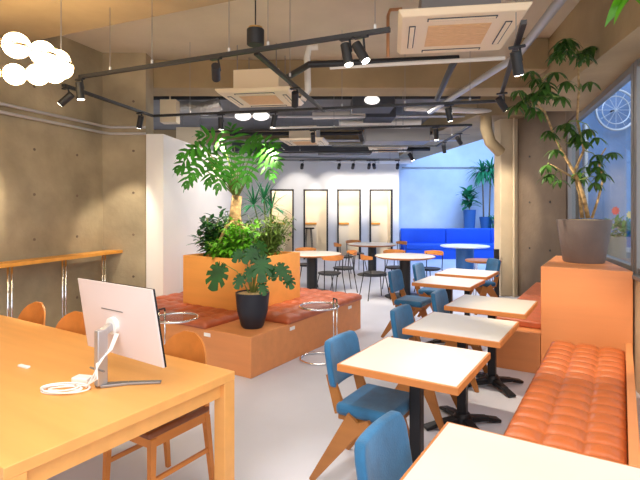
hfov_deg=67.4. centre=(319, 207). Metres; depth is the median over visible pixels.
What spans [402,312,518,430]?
cafe table
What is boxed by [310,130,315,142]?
track spotlight
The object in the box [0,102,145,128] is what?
conduit
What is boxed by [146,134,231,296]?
wall partition
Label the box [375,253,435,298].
round table
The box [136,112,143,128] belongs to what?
track spotlight
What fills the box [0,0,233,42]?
ceiling
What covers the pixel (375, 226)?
countertop
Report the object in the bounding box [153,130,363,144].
beam
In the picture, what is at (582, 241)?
tree
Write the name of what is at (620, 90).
wall ornament
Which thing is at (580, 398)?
window bench
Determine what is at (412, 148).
ceiling pipe
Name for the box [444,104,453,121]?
track spotlight
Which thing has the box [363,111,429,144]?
ventilation duct
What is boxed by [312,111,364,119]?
duct
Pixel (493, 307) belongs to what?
cafe table
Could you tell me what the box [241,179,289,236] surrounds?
palm
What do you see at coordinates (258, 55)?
track
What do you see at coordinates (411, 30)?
air vent
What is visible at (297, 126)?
ceiling pipe
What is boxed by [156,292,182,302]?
seat cushion
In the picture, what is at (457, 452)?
cafe table
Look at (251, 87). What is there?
air conditioner
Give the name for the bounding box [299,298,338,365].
side table
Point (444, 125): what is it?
track
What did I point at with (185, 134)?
duct
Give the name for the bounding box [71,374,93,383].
power adapter
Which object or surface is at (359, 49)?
track spotlight
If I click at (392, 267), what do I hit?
chair
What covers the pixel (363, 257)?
chair
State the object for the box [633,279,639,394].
wall
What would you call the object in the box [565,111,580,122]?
wall
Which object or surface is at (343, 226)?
countertop
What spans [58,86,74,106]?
track spotlight
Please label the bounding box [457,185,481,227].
plant
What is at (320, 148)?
ventilation duct
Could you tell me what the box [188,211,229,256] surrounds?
shrub
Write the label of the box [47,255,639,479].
floor
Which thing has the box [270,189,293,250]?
trim
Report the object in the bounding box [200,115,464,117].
ceiling pipe
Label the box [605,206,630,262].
flower planter
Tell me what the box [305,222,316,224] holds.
countertop
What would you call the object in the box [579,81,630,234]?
wall
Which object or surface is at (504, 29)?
outlet
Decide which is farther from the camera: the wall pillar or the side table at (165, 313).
the wall pillar
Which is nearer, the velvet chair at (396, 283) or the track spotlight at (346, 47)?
the track spotlight at (346, 47)
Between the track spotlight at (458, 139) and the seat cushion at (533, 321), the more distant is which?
the track spotlight at (458, 139)
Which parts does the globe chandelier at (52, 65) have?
globe, globe, globe, ring frame, globe, globe, globe, globe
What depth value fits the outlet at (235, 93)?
5.85 m
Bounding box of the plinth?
[541,255,632,361]
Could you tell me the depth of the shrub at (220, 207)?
6.25 m
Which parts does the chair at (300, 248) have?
rail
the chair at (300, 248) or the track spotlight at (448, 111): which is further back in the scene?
the chair at (300, 248)
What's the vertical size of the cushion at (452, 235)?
0.520 m
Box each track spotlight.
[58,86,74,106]
[75,77,84,99]
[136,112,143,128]
[210,56,221,81]
[217,114,224,129]
[270,111,277,127]
[290,87,299,107]
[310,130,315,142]
[339,36,353,66]
[352,34,369,64]
[357,128,364,141]
[407,150,414,160]
[432,126,439,140]
[441,142,446,152]
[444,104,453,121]
[455,133,462,144]
[495,92,508,111]
[508,44,525,76]
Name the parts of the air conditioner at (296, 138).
panel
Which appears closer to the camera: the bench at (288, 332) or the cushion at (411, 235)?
the bench at (288, 332)
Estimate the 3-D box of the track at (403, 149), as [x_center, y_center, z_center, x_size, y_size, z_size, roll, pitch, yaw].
[0.467,-1.655,11.200,3.361,0.771,0.034,0,0,0]
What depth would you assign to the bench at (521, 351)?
4.75 m
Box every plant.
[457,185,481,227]
[605,0,639,25]
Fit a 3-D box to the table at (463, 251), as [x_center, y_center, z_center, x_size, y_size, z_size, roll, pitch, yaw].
[3.320,1.230,11.000,1.100,0.740,1.100,0,0,0]
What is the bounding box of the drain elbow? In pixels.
[480,115,504,155]
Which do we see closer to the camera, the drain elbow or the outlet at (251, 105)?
the outlet at (251, 105)
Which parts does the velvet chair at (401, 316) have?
leg, backrest, leg, leg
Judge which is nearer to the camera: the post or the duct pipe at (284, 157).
the post
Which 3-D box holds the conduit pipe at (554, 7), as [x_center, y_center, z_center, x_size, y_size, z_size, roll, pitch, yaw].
[1.923,-1.580,5.688,0.330,0.080,4.431,0,0,0]
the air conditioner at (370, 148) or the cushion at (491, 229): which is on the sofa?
the cushion at (491, 229)
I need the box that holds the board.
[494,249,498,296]
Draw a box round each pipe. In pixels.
[153,96,480,99]
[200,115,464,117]
[220,139,455,141]
[230,131,431,135]
[270,126,368,128]
[280,156,378,163]
[286,55,459,100]
[300,44,317,101]
[330,56,504,69]
[380,158,412,163]
[386,7,401,56]
[407,147,429,150]
[428,0,566,113]
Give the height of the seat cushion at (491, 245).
0.170 m
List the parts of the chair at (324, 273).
leg, seat, rail, leg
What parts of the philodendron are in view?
stem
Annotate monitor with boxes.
[78,278,166,387]
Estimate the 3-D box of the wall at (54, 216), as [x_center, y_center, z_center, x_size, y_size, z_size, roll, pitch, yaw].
[-4.179,-0.220,2.565,0.260,3.640,8.318,0,0,18]
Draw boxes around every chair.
[18,301,45,324]
[55,311,85,334]
[102,331,213,479]
[295,247,317,286]
[309,330,408,479]
[316,255,345,292]
[330,250,357,292]
[334,243,354,272]
[344,240,366,270]
[354,410,412,479]
[359,254,390,300]
[381,269,431,341]
[382,249,404,288]
[385,241,406,271]
[390,304,456,430]
[412,262,445,316]
[414,250,443,291]
[431,289,487,392]
[470,258,500,314]
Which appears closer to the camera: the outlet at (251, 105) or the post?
the outlet at (251, 105)
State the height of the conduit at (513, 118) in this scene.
3.873 m
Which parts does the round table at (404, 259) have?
plate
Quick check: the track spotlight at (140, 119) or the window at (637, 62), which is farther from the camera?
the track spotlight at (140, 119)
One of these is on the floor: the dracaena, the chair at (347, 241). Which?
the chair at (347, 241)
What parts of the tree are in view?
stem, pot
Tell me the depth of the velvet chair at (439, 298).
4.50 m
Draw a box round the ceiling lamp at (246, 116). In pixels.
[235,113,250,120]
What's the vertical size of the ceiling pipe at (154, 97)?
0.263 m
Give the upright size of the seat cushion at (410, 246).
0.170 m
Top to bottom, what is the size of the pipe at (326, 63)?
0.066 m
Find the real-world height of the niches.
3.200 m
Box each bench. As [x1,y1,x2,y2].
[156,251,361,378]
[497,282,540,373]
[503,341,639,467]
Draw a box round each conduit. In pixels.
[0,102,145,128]
[0,110,145,134]
[513,118,514,296]
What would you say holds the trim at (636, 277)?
on the wall at (636, 284)
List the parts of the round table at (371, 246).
plate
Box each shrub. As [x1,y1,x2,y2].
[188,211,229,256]
[196,237,232,258]
[212,206,254,237]
[247,210,296,255]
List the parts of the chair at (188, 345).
leg, leg, seat frame, leg, seat, backrest, leg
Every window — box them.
[568,63,633,272]
[634,58,639,274]
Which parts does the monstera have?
stem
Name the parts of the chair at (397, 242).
rail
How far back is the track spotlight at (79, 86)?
4.19 m
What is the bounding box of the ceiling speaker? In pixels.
[247,0,263,47]
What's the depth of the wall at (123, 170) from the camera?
6.31 m
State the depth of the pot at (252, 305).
4.76 m
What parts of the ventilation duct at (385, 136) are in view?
casing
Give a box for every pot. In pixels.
[235,289,269,328]
[479,217,491,227]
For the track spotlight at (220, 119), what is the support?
hanging from the track at (523, 23)
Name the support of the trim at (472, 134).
attached to the wall at (537, 226)
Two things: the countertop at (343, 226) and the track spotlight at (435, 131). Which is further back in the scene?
the countertop at (343, 226)
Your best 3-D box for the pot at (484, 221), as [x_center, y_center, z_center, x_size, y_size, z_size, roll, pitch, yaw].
[5.636,0.510,16.300,0.440,0.420,0.440,0,0,0]
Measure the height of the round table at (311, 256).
0.742 m
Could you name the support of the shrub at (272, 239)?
on the bench at (288, 332)
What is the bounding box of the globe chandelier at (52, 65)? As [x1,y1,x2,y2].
[0,0,74,84]
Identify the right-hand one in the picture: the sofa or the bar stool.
the sofa
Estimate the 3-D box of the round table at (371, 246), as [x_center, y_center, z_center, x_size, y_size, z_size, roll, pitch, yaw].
[1.250,1.229,11.500,1.200,0.742,1.200,0,0,0]
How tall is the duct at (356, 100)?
0.468 m
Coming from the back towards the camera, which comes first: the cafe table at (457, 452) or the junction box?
the junction box
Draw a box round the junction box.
[160,96,179,123]
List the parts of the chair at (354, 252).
seat, leg, rail, leg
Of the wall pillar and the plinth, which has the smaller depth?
the plinth
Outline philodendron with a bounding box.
[173,122,285,242]
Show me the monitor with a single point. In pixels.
(120, 319)
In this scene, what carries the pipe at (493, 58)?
attached to the pipe at (326, 63)
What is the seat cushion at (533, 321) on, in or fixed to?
on the bench at (521, 351)
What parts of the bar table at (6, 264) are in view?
support post, support post, support post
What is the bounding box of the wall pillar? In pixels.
[494,119,517,295]
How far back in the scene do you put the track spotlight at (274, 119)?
5.65 m
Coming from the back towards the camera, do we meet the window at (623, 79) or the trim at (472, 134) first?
the trim at (472, 134)
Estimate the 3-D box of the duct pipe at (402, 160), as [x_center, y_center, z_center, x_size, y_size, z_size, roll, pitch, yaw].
[2.264,-1.400,14.300,0.953,0.170,0.170,0,0,0]
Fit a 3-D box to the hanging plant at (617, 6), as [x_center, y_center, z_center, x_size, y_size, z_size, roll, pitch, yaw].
[2.116,-1.623,3.141,0.354,0.833,0.341,0,0,0]
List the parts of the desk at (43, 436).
leg, cable coil, leg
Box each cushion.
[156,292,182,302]
[156,299,238,328]
[265,290,361,324]
[300,288,321,296]
[400,228,444,242]
[401,243,449,249]
[445,228,490,242]
[447,243,493,249]
[490,228,493,242]
[497,295,540,328]
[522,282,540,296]
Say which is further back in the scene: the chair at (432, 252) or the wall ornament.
the chair at (432, 252)
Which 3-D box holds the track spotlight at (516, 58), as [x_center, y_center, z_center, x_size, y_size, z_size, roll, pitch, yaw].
[1.382,-1.031,3.368,0.114,0.212,0.114,0,0,0]
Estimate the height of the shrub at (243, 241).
0.577 m
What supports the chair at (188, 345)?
on the floor
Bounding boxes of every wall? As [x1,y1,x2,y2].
[0,36,101,327]
[102,53,152,287]
[206,145,398,258]
[399,139,493,227]
[518,100,578,295]
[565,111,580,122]
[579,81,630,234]
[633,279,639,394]
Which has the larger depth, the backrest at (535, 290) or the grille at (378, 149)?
the grille at (378, 149)
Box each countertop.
[272,222,284,250]
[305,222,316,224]
[305,222,316,247]
[339,222,348,254]
[371,222,379,254]
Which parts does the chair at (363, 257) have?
leg, rail, leg, seat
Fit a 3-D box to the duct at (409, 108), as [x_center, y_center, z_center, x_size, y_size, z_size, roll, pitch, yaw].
[2.361,-1.700,8.330,1.862,0.100,0.100,0,0,-11]
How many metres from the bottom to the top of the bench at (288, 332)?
1.030 m
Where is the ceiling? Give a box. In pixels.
[62,0,579,129]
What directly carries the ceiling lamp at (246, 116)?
attached to the track at (444, 125)
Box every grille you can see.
[239,95,283,104]
[293,141,316,144]
[378,149,397,151]
[424,23,491,46]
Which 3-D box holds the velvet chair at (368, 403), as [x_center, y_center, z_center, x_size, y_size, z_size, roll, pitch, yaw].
[0.274,1.200,2.879,0.519,0.819,0.454,0,0,32]
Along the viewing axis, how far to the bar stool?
15.29 m
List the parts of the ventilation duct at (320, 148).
casing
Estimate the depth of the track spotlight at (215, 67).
3.61 m
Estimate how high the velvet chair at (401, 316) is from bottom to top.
0.819 m
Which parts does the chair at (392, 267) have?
seat, rail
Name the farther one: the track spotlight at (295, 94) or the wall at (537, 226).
the wall at (537, 226)
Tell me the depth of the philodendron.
5.77 m
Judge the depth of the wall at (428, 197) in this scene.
17.00 m
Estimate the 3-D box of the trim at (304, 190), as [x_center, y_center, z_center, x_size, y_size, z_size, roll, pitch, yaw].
[-0.131,0.507,15.035,0.769,2.185,0.130,0,0,0]
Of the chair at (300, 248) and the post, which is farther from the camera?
the chair at (300, 248)
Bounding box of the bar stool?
[305,227,313,258]
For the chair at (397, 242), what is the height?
0.782 m
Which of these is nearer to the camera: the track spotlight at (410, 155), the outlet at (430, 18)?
the outlet at (430, 18)
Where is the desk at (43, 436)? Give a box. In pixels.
[0,315,234,479]
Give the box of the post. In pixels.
[582,124,587,218]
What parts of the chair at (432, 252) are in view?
seat, rail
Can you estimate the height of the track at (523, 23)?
0.904 m
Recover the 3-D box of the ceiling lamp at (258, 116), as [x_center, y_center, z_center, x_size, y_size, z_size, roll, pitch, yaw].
[-0.897,-1.399,7.300,0.250,0.140,0.200,0,0,0]
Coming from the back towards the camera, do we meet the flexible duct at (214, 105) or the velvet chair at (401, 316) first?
the flexible duct at (214, 105)
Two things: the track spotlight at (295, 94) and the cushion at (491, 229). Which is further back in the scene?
the cushion at (491, 229)
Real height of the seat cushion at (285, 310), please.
0.085 m
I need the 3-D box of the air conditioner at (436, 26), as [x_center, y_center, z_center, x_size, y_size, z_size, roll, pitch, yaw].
[1.100,-1.716,3.890,0.930,0.648,0.930,0,0,8]
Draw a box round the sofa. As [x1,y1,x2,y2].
[400,228,493,258]
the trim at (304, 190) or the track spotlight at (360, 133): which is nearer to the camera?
the track spotlight at (360, 133)
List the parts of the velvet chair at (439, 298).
backrest, leg, leg, leg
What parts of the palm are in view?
stem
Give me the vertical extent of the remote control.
0.013 m
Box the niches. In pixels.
[272,191,390,253]
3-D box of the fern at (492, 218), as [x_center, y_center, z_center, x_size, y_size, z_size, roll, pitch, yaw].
[5.882,0.497,15.953,0.829,0.567,0.813,0,0,0]
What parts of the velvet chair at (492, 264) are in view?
leg, seat, leg, backrest, post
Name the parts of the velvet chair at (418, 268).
backrest, leg, seat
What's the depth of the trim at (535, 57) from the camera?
5.74 m
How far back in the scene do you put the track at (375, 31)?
3.52 m
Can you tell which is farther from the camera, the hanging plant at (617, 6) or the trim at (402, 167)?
the trim at (402, 167)
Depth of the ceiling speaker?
3.70 m
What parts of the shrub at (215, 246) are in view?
stem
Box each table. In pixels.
[0,250,122,318]
[158,308,198,343]
[292,251,341,290]
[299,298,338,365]
[337,337,489,462]
[347,242,396,276]
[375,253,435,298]
[400,422,639,479]
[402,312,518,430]
[412,276,484,343]
[435,268,498,315]
[440,244,489,269]
[444,294,537,397]
[465,258,501,294]
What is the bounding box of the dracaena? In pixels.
[466,157,493,227]
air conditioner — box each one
[215,43,303,107]
[279,111,328,145]
[368,125,407,152]
[397,0,532,53]
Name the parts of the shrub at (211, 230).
stem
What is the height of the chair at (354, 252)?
0.782 m
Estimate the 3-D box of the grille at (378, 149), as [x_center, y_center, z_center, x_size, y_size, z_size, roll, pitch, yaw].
[1.656,-1.398,11.687,0.470,0.004,0.470,0,0,9]
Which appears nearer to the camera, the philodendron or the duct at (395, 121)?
the philodendron
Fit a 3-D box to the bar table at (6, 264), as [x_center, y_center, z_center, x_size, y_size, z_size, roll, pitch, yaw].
[-3.666,1.075,3.396,0.245,1.050,6.219,0,0,18]
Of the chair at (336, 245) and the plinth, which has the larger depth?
the chair at (336, 245)
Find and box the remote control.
[18,364,29,368]
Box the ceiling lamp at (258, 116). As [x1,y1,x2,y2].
[253,113,268,120]
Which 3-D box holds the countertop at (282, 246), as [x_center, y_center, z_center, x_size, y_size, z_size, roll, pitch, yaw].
[-1.366,1.040,15.760,0.430,1.120,0.420,0,0,0]
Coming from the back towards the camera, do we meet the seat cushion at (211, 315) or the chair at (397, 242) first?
the chair at (397, 242)
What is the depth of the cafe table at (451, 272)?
6.30 m
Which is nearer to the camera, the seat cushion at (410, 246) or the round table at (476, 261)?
the round table at (476, 261)
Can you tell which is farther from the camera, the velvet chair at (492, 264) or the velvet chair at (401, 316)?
the velvet chair at (492, 264)
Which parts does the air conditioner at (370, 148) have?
panel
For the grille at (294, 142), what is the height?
0.004 m
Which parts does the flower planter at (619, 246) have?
pot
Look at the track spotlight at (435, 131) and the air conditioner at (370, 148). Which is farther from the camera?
the air conditioner at (370, 148)
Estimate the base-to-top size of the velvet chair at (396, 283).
0.819 m
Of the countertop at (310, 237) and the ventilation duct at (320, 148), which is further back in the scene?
the countertop at (310, 237)
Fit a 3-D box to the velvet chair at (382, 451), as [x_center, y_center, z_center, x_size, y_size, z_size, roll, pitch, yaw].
[0.364,1.200,1.650,0.519,0.819,0.454,0,0,32]
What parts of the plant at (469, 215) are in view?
pot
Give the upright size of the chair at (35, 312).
0.862 m
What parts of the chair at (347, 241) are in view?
rail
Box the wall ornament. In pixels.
[595,89,630,130]
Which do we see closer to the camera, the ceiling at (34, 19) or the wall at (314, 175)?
the ceiling at (34, 19)
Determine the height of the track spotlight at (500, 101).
0.187 m
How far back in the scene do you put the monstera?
4.80 m
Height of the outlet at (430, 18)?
0.006 m
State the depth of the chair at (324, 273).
8.34 m
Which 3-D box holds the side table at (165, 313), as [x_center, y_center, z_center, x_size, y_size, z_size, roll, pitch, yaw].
[-1.360,1.283,4.530,0.430,0.630,0.430,0,0,32]
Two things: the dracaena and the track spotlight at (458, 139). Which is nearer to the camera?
the track spotlight at (458, 139)
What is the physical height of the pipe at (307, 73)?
0.625 m
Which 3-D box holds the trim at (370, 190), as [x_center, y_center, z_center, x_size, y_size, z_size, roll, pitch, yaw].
[1.906,0.507,15.035,0.725,2.185,0.130,0,0,0]
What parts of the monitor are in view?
mount plate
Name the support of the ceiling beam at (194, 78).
attached to the wall at (123, 170)
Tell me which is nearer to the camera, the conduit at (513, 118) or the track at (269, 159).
the conduit at (513, 118)
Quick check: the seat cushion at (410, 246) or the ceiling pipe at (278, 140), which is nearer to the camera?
the ceiling pipe at (278, 140)
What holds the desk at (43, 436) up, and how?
on the floor
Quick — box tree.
[505,38,622,263]
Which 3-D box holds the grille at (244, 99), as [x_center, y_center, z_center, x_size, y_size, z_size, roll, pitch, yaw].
[-0.752,-1.398,6.222,0.470,0.004,0.470,0,0,9]
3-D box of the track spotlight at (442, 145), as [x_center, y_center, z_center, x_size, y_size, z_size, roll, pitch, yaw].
[2.150,-1.042,8.322,0.103,0.191,0.121,0,0,0]
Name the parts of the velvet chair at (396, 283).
leg, post, backrest, post, seat, seat frame, leg, leg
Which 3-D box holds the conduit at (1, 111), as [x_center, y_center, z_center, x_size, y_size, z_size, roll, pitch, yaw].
[-3.630,-0.978,3.717,0.489,0.039,5.834,0,0,23]
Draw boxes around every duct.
[176,115,205,147]
[179,98,221,115]
[232,142,317,152]
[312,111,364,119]
[318,130,371,154]
[339,119,420,125]
[351,96,394,113]
[363,107,395,122]
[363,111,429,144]
[404,106,491,113]
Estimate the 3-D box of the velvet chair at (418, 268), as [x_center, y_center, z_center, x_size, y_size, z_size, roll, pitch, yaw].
[1.538,1.200,6.744,0.519,0.819,0.454,0,0,32]
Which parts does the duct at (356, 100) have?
duct cap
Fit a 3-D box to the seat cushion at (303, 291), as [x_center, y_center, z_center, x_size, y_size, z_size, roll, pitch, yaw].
[-0.517,1.167,6.705,0.972,0.085,0.576,0,0,32]
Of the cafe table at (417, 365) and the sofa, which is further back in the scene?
the sofa
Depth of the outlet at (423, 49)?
4.22 m
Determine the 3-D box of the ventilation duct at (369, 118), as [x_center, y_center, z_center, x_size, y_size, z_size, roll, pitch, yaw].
[1.106,-1.845,9.000,0.544,0.391,0.600,0,0,0]
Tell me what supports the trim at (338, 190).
attached to the wall at (314, 175)
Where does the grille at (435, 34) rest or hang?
attached to the air conditioner at (436, 26)
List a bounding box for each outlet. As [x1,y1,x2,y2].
[228,96,242,104]
[234,92,274,94]
[251,105,286,106]
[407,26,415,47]
[421,47,479,51]
[427,15,497,21]
[492,21,512,43]
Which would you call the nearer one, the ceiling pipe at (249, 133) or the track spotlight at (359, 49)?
the track spotlight at (359, 49)
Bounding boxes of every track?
[61,19,526,116]
[78,24,390,77]
[209,123,471,146]
[254,52,324,111]
[263,159,399,160]
[268,149,411,153]
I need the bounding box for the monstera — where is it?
[205,240,295,328]
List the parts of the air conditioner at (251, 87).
panel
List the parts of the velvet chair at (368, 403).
leg, post, backrest, leg, post, leg, seat, seat frame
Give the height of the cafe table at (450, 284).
0.736 m
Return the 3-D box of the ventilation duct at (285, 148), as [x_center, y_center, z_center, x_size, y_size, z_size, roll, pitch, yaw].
[-1.120,-1.730,12.200,2.141,0.621,0.500,0,0,0]
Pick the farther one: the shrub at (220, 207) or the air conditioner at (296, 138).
the air conditioner at (296, 138)
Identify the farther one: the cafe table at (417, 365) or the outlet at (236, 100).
the outlet at (236, 100)
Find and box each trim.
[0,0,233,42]
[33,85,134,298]
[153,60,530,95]
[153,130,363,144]
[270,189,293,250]
[303,189,327,258]
[337,189,360,258]
[369,189,392,248]
[399,96,529,160]
[402,167,493,167]
[520,38,548,74]
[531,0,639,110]
[632,273,639,281]
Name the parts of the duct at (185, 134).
casing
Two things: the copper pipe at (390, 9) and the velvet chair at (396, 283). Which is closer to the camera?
the copper pipe at (390, 9)

